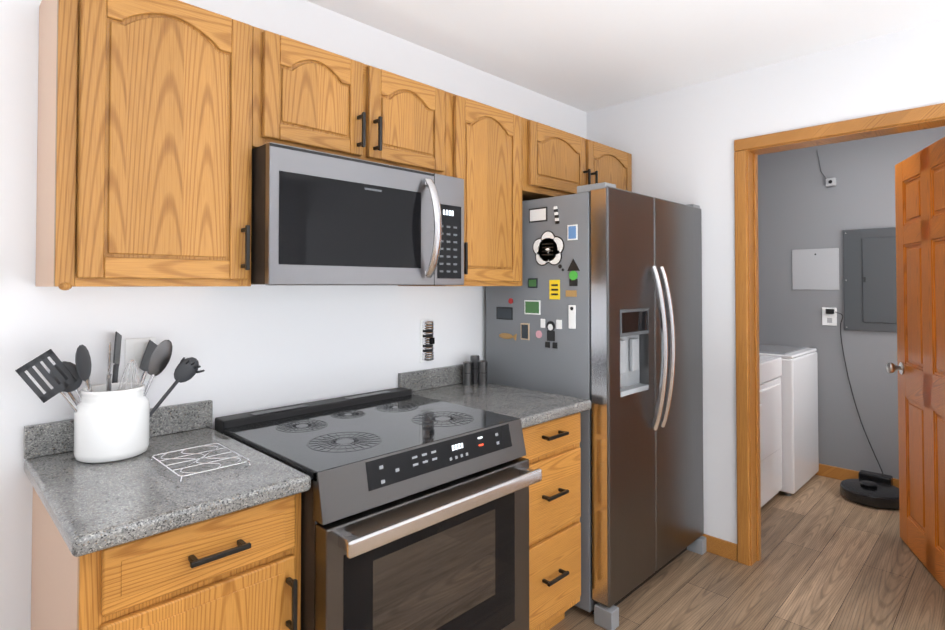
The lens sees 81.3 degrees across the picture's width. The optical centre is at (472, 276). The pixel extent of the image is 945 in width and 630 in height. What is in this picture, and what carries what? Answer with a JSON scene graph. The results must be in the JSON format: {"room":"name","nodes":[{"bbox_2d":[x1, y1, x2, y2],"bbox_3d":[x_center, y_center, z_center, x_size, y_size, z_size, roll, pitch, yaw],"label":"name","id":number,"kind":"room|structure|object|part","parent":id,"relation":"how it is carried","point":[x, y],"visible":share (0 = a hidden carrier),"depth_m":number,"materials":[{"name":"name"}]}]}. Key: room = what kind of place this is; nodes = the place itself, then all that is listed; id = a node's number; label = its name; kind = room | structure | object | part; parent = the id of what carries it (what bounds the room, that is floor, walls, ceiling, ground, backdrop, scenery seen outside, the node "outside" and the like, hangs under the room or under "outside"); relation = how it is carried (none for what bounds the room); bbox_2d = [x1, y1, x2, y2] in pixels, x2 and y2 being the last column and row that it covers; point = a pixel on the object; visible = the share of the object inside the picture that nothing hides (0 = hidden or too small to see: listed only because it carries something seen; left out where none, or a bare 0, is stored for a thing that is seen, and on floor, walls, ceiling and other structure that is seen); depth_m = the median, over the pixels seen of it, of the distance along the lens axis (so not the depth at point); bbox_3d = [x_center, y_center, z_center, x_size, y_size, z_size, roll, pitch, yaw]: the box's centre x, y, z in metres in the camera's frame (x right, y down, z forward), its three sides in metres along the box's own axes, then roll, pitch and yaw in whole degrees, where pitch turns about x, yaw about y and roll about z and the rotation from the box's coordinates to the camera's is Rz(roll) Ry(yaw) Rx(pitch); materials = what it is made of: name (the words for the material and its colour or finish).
{"room":"kitchen","nodes":[
{"label":"kitchen","id":0,"kind":"room"},
{"bbox_2d":[0,0,586,629],"bbox_3d":[-0.600,0.190,2.149,0.120,2.440,7.260,-1,-1,45],"label":"wall","id":1,"kind":"structure","parent":0,"point":[252,348],"depth_m":1.84,"materials":[{"name":"white paint"}]},
{"bbox_2d":[124,337,155,381],"bbox_3d":[-0.999,0.252,1.656,0.007,0.130,0.082,-1,-1,45],"label":"outlet","id":2,"kind":"object","parent":1,"relation":"attached to","point":[135,348],"visible":0.71,"depth_m":1.64,"materials":[{"name":"white plastic"}]},
{"bbox_2d":[35,0,262,289],"bbox_3d":[-0.901,-0.351,1.537,0.323,0.760,0.457,-1,-1,45],"label":"upper cabinet","id":3,"kind":"object","parent":1,"relation":"attached to","point":[159,121],"depth_m":1.40,"materials":[{"name":"brown wood"}]},
{"bbox_2d":[263,30,454,176],"bbox_3d":[-0.472,-0.547,1.973,0.323,0.352,0.760,-1,-1,45],"label":"upper cabinet","id":4,"kind":"object","parent":1,"relation":"attached to","point":[315,98],"depth_m":1.82,"materials":[{"name":"brown wood"}]},
{"bbox_2d":[251,142,463,284],"bbox_3d":[-0.417,-0.167,1.911,0.478,0.399,0.756,-1,-1,45],"label":"microwave","id":5,"kind":"object","parent":4,"relation":"attached to","point":[320,218],"visible":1,"depth_m":1.71,"materials":[{"name":"grey metal"}]},
{"bbox_2d":[420,320,434,362],"bbox_3d":[-0.201,0.289,2.456,0.064,0.188,0.080,-1,-1,45],"label":"metal wall decoration","id":6,"kind":"object","parent":1,"relation":"attached to","point":[427,340],"visible":0.98,"depth_m":2.43,"materials":[{"name":"black metal"}]},
{"bbox_2d":[398,95,530,285],"bbox_3d":[-0.040,-0.336,2.405,0.323,0.760,0.465,-1,-1,45],"label":"upper cabinet","id":7,"kind":"object","parent":1,"relation":"attached to","point":[493,145],"depth_m":2.30,"materials":[{"name":"brown wood"}]},
{"bbox_2d":[531,120,631,199],"bbox_3d":[0.471,-0.542,2.924,0.323,0.330,0.984,-1,-1,45],"label":"upper cabinet","id":8,"kind":"object","parent":1,"relation":"attached to","point":[561,161],"depth_m":2.70,"materials":[{"name":"brown wood"}]},
{"bbox_2d":[306,0,944,112],"bbox_3d":[1.004,-1.098,0.579,4.640,0.080,7.260,-1,-1,45],"label":"ceiling","id":9,"kind":"structure","parent":0,"point":[586,56],"depth_m":2.33,"materials":[{"name":"white paint"}]},
{"bbox_2d":[549,475,944,629],"bbox_3d":[1.004,1.412,0.536,4.640,0.060,7.260,-1,-1,45],"label":"floor","id":10,"kind":"structure","parent":0,"point":[833,557],"depth_m":2.54,"materials":[{"name":"wood"}]},
{"bbox_2d":[31,487,300,629],"bbox_3d":[-0.780,0.959,1.393,0.668,0.875,0.456,-1,-1,45],"label":"base cabinet","id":11,"kind":"object","parent":10,"relation":"on","point":[239,570],"visible":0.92,"depth_m":1.20,"materials":[{"name":"brown wood"}]},
{"bbox_2d":[23,400,310,556],"bbox_3d":[-0.789,0.459,1.396,0.663,0.124,0.476,-1,-1,45],"label":"countertop","id":12,"kind":"structure","parent":11,"relation":"on","point":[91,508],"depth_m":1.29,"materials":[{"name":"stone"}]},
{"bbox_2d":[15,331,204,463],"bbox_3d":[-0.990,0.320,1.511,0.226,0.326,0.421,-1,-1,45],"label":"utensil crock","id":13,"kind":"object","parent":12,"relation":"on","point":[112,415],"visible":1,"depth_m":1.43,"materials":[{"name":"white ceramic"}]},
{"bbox_2d":[151,443,250,481],"bbox_3d":[-0.699,0.474,1.413,0.228,0.015,0.168,-1,-1,45],"label":"trivet","id":14,"kind":"object","parent":12,"relation":"on","point":[193,459],"visible":0.94,"depth_m":1.41,"materials":[{"name":"silver metal"}]},
{"bbox_2d":[215,387,541,629],"bbox_3d":[-0.298,0.929,1.775,0.762,0.948,0.759,-1,-1,45],"label":"range","id":15,"kind":"object","parent":10,"relation":"on","point":[414,512],"visible":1,"depth_m":1.56,"materials":[{"name":"grey"}]},
{"bbox_2d":[522,412,580,629],"bbox_3d":[0.079,0.974,2.260,0.666,0.875,0.456,-1,-1,45],"label":"base cabinet","id":16,"kind":"object","parent":10,"relation":"on","point":[553,450],"visible":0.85,"depth_m":2.07,"materials":[{"name":"brown wood"}]},
{"bbox_2d":[398,364,591,428],"bbox_3d":[0.082,0.473,2.273,0.663,0.124,0.467,-1,-1,45],"label":"countertop","id":17,"kind":"structure","parent":16,"relation":"on","point":[528,408],"depth_m":2.27,"materials":[{"name":"stone"}]},
{"bbox_2d":[463,359,472,385],"bbox_3d":[-0.021,0.449,2.536,0.043,0.105,0.043,-1,-1,39],"label":"salt","id":18,"kind":"object","parent":17,"relation":"on","point":[467,365],"depth_m":2.52,"materials":[{"name":"silver metal"}]},
{"bbox_2d":[470,355,478,358],"bbox_3d":[0.011,0.438,2.588,0.043,0.128,0.043,-1,-1,39],"label":"salt","id":19,"kind":"object","parent":17,"relation":"on","point":[472,356],"depth_m":2.57,"materials":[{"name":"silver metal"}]},
{"bbox_2d":[473,358,486,385],"bbox_3d":[0.047,0.444,2.520,0.043,0.112,0.043,-1,-1,39],"label":"salt","id":20,"kind":"object","parent":17,"relation":"on","point":[474,370],"depth_m":2.51,"materials":[{"name":"silver metal"}]},
{"bbox_2d":[486,182,706,629],"bbox_3d":[0.657,0.524,2.746,0.756,1.792,0.934,-1,-1,45],"label":"fridge","id":21,"kind":"object","parent":10,"relation":"on","point":[573,363],"depth_m":2.40,"materials":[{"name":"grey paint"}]},
{"bbox_2d":[496,206,579,347],"bbox_3d":[0.281,0.005,2.472,0.470,0.620,0.008,-1,-1,45],"label":"fridge magnets","id":22,"kind":"object","parent":21,"relation":"attached to","point":[548,246],"visible":1,"depth_m":2.42,"materials":[{"name":"multicoloured plastic"}]},
{"bbox_3d":[0.654,0.483,2.376,0.086,1.691,0.396,-1,-1,45],"label":"fridge door","id":23,"kind":"part","parent":21,"relation":"part of","materials":[{"name":"silver metal"}]},
{"bbox_2d":[759,356,781,506],"bbox_3d":[1.548,0.981,3.559,0.694,0.905,0.686,-1,-1,45],"label":"dryer","id":24,"kind":"object","parent":10,"relation":"on","point":[770,369],"visible":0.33,"depth_m":3.40,"materials":[{"name":"white metal"}]},
{"bbox_2d":[759,344,818,495],"bbox_3d":[2.043,0.964,4.011,0.690,0.955,0.620,-1,-1,45],"label":"washer","id":25,"kind":"object","parent":10,"relation":"on","point":[799,402],"visible":0.44,"depth_m":3.66,"materials":[{"name":"white metal"}]},
{"bbox_2d":[840,479,898,508],"bbox_3d":[2.556,1.381,3.520,0.344,0.105,0.344,-1,-1,45],"label":"robot vacuum","id":26,"kind":"object","parent":10,"relation":"on","point":[874,494],"visible":0.92,"depth_m":3.45,"materials":[{"name":"black plastic"}]},
{"bbox_2d":[858,470,892,484],"bbox_3d":[2.704,1.384,3.698,0.180,0.105,0.107,-1,-1,45],"label":"dock","id":27,"kind":"object","parent":10,"relation":"on","point":[874,476],"visible":0.35,"depth_m":3.68,"materials":[{"name":"black plastic"}]},
{"bbox_2d":[587,20,944,543],"bbox_3d":[2.307,0.185,1.870,4.400,2.440,0.120,-1,-1,45],"label":"wall","id":28,"kind":"structure","parent":0,"point":[678,144],"depth_m":2.80,"materials":[{"name":"white paint"}]},
{"bbox_2d":[702,534,736,561],"bbox_3d":[2.261,1.361,1.802,4.399,0.085,0.013,-1,-1,45],"label":"baseboard","id":29,"kind":"structure","parent":28,"relation":"attached to","point":[722,548],"depth_m":2.79,"materials":[{"name":"brown wood"}]},
{"bbox_2d":[734,103,944,565],"bbox_3d":[1.694,0.363,2.468,0.938,2.103,0.143,-1,-1,45],"label":"door frame","id":30,"kind":"structure","parent":28,"relation":"attached to","point":[901,117],"depth_m":2.72,"materials":[{"name":"brown wood"}]},
{"bbox_2d":[886,137,944,588],"bbox_3d":[2.175,0.397,2.637,0.396,2.025,0.760,-1,-1,45],"label":"door","id":31,"kind":"structure","parent":28,"relation":"in","point":[920,223],"depth_m":2.70,"materials":[{"name":"brown wood"}]},
{"bbox_2d":[758,126,944,478],"bbox_3d":[2.703,0.220,3.901,2.100,2.440,0.120,-1,-1,45],"label":"wall","id":32,"kind":"structure","parent":0,"point":[801,205],"depth_m":3.92,"materials":[{"name":"grey paint"}]},
{"bbox_2d":[792,248,838,289],"bbox_3d":[2.499,-0.050,4.017,0.297,0.298,0.008,-1,-1,45],"label":"cover plate","id":33,"kind":"object","parent":32,"relation":"attached to","point":[815,269],"visible":1,"depth_m":4.01,"materials":[{"name":"grey plastic"}]},
{"bbox_2d":[816,150,835,186],"bbox_3d":[2.543,-0.782,3.964,0.122,0.275,0.040,-1,-1,45],"label":"sensor box","id":34,"kind":"object","parent":32,"relation":"attached to","point":[830,181],"visible":1,"depth_m":3.93,"materials":[{"name":"grey plastic"}]},
{"bbox_2d":[822,307,836,325],"bbox_3d":[2.553,0.290,3.943,0.090,0.128,0.030,-1,-1,45],"label":"outlet","id":35,"kind":"object","parent":32,"relation":"attached to","point":[829,316],"visible":1,"depth_m":3.94,"materials":[{"name":"white plastic"}]},
{"bbox_2d":[836,312,882,474],"bbox_3d":[2.671,0.795,3.803,0.036,1.089,0.269,1,-1,-42],"label":"power cord","id":36,"kind":"object","parent":35,"relation":"attached to","point":[853,396],"visible":0.96,"depth_m":3.84,"materials":[{"name":"black plastic"}]},
{"bbox_2d":[815,464,898,487],"bbox_3d":[2.615,1.397,3.874,1.976,0.085,0.013,-1,-1,45],"label":"baseboard","id":37,"kind":"structure","parent":32,"relation":"attached to","point":[833,472],"depth_m":3.89,"materials":[{"name":"brown wood"}]},
{"bbox_2d":[843,227,896,331],"bbox_3d":[2.751,0.026,3.747,0.380,0.702,0.034,-1,-1,45],"label":"panel","id":38,"kind":"object","parent":32,"relation":"attached to","point":[870,287],"visible":0.77,"depth_m":3.76,"materials":[{"name":"grey metal"}]}
]}

